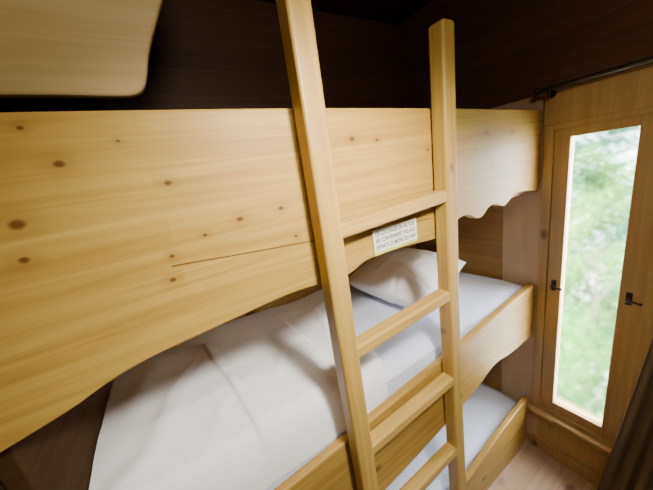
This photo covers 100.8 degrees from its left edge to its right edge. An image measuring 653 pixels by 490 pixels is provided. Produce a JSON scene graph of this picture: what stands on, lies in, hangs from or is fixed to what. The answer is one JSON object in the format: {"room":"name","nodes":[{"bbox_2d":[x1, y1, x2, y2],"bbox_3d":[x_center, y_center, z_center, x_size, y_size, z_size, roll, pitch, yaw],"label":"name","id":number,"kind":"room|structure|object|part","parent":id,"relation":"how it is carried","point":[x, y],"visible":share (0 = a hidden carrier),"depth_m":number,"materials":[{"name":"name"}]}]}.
{"room":"bunk bedroom","nodes":[
{"label":"bunk bedroom","id":0,"kind":"room"},
{"bbox_2d":[0,108,5,489],"bbox_3d":[-0.388,0.495,0.151,0.100,2.400,2.020,-17,17,-28],"label":"wall","id":1,"kind":"structure","parent":0,"point":[2,487],"depth_m":0.43,"materials":[{"name":"brown wood"}]},
{"bbox_2d":[0,0,415,321],"bbox_3d":[-0.151,0.101,1.489,1.975,2.400,0.100,-17,17,-28],"label":"wall","id":2,"kind":"structure","parent":0,"point":[205,54],"depth_m":1.16,"materials":[{"name":"brown wood"}]},
{"bbox_2d":[256,0,431,24],"bbox_3d":[0.205,-0.936,0.281,1.975,0.080,2.220,-17,17,-28],"label":"ceiling","id":3,"kind":"structure","parent":0,"point":[396,12],"depth_m":1.35,"materials":[{"name":"brown wood"}]},
{"bbox_2d":[0,0,162,98],"bbox_3d":[-0.539,-0.561,0.516,0.541,0.513,0.025,-17,17,-28],"label":"panel","id":4,"kind":"object","parent":3,"relation":"hanging from","point":[91,49],"visible":1,"depth_m":0.55,"materials":[{"name":"beige wood"}]},
{"bbox_2d":[399,0,652,475],"bbox_3d":[1.179,0.004,1.035,0.120,2.400,2.020,-17,17,-28],"label":"wall","id":5,"kind":"structure","parent":0,"point":[506,50],"depth_m":1.24,"materials":[{"name":"brown wood"}]},
{"bbox_2d":[528,431,601,486],"bbox_3d":[1.491,1.181,0.994,0.014,0.075,1.300,-17,17,-28],"label":"baseboard","id":6,"kind":"structure","parent":5,"relation":"attached to","point":[582,470],"depth_m":1.39,"materials":[{"name":"brown wood"}]},
{"bbox_2d":[527,105,652,455],"bbox_3d":[1.126,0.223,1.148,0.097,1.450,0.405,-17,17,-28],"label":"window","id":7,"kind":"structure","parent":5,"relation":"in","point":[594,323],"depth_m":1.12,"materials":[{"name":"brown wood"}]},
{"bbox_3d":[1.038,0.190,1.219,0.033,0.052,0.049,-17,17,-28],"label":"handle","id":8,"kind":"part","parent":7,"relation":"part of","materials":[{"name":"metal"}]},
{"bbox_3d":[1.213,0.910,1.314,0.035,0.027,0.405,-17,17,-28],"label":"sill","id":9,"kind":"part","parent":7,"relation":"part of","materials":[{"name":"brown wood"}]},
{"bbox_3d":[1.121,0.198,1.153,0.004,1.296,0.189,-17,17,-28],"label":"glass","id":10,"kind":"part","parent":7,"relation":"part of","materials":[{"name":"white"}]},
{"bbox_3d":[1.158,0.213,1.018,0.033,0.052,0.049,-17,17,-28],"label":"handle","id":11,"kind":"part","parent":7,"relation":"part of","materials":[{"name":"metal"}]},
{"bbox_2d":[534,56,652,97],"bbox_3d":[1.112,-0.535,0.666,0.060,0.048,1.017,-17,17,-28],"label":"curtain rod","id":12,"kind":"object","parent":5,"relation":"attached to","point":[552,93],"visible":1,"depth_m":0.94,"materials":[{"name":"metal"}]},
{"bbox_2d":[597,338,652,489],"bbox_3d":[1.263,0.346,0.804,0.043,1.798,0.551,-17,17,-28],"label":"curtain","id":13,"kind":"object","parent":12,"relation":"hanging from","point":[629,466],"visible":1,"depth_m":1.08,"materials":[{"name":"brown fabric"}]},
{"bbox_2d":[544,65,652,125],"bbox_3d":[1.224,-0.457,0.554,0.018,0.120,1.290,-17,17,-28],"label":"trim","id":14,"kind":"structure","parent":5,"relation":"attached to","point":[633,89],"depth_m":0.95,"materials":[{"name":"brown wood"}]},
{"bbox_2d":[488,438,597,489],"bbox_3d":[0.594,1.432,0.909,1.975,0.080,2.220,-17,17,-28],"label":"floor","id":15,"kind":"structure","parent":0,"point":[531,468],"depth_m":1.39,"materials":[{"name":"brown wood"}]},
{"bbox_2d":[0,108,541,489],"bbox_3d":[0.101,0.449,1.214,1.750,1.797,0.718,-17,17,-28],"label":"bunk bed","id":16,"kind":"object","parent":15,"relation":"on","point":[127,237],"visible":0.76,"depth_m":0.50,"materials":[{"name":"brown wood"}]},
{"bbox_3d":[-0.602,0.849,0.865,0.028,1.429,0.687,-17,17,-28],"label":"headboard","id":17,"kind":"part","parent":16,"relation":"part of","materials":[{"name":"brown wood"}]},
{"bbox_2d":[258,272,523,489],"bbox_3d":[0.100,0.422,1.228,1.713,0.135,0.678,-17,17,-28],"label":"mattress","id":18,"kind":"object","parent":16,"relation":"on","point":[407,353],"visible":0.23,"depth_m":1.15,"materials":[{"name":"white fabric"}]},
{"bbox_2d":[89,289,387,489],"bbox_3d":[-0.223,0.449,1.029,0.967,0.197,0.683,-17,17,-28],"label":"duvet","id":19,"kind":"object","parent":18,"relation":"on","point":[207,411],"visible":0.85,"depth_m":0.77,"materials":[{"name":"white fabric"}]},
{"bbox_2d":[349,247,465,306],"bbox_3d":[0.390,0.144,1.403,0.378,0.205,0.485,-19,17,-32],"label":"pillow","id":20,"kind":"object","parent":18,"relation":"on","point":[403,276],"visible":0.84,"depth_m":1.29,"materials":[{"name":"fabric"}]},
{"bbox_2d":[372,217,417,255],"bbox_3d":[0.198,-0.025,0.767,0.171,0.072,0.003,-17,17,-28],"label":"warning sign","id":21,"kind":"object","parent":16,"relation":"attached to","point":[394,236],"visible":1,"depth_m":0.76,"materials":[{"name":"white paper"}]},
{"bbox_3d":[0.298,0.616,0.954,1.741,0.426,0.028,-17,17,-28],"label":"rail","id":22,"kind":"part","parent":16,"relation":"part of","materials":[{"name":"brown wood"}]},
{"bbox_2d":[385,382,517,489],"bbox_3d":[0.214,1.118,1.412,1.713,0.138,0.678,-17,17,-28],"label":"mattress","id":23,"kind":"object","parent":16,"relation":"on","point":[487,407],"visible":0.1,"depth_m":1.41,"materials":[{"name":"white fabric"}]},
{"bbox_3d":[0.388,1.199,1.104,1.727,0.308,0.028,-17,17,-28],"label":"rail","id":24,"kind":"part","parent":16,"relation":"part of","materials":[{"name":"brown wood"}]},
{"bbox_2d":[276,0,465,489],"bbox_3d":[0.268,0.419,0.853,0.497,1.985,0.047,-17,17,-28],"label":"ladder","id":25,"kind":"object","parent":15,"relation":"on","point":[296,22],"visible":1,"depth_m":0.72,"materials":[{"name":"brown wood"}]}
]}

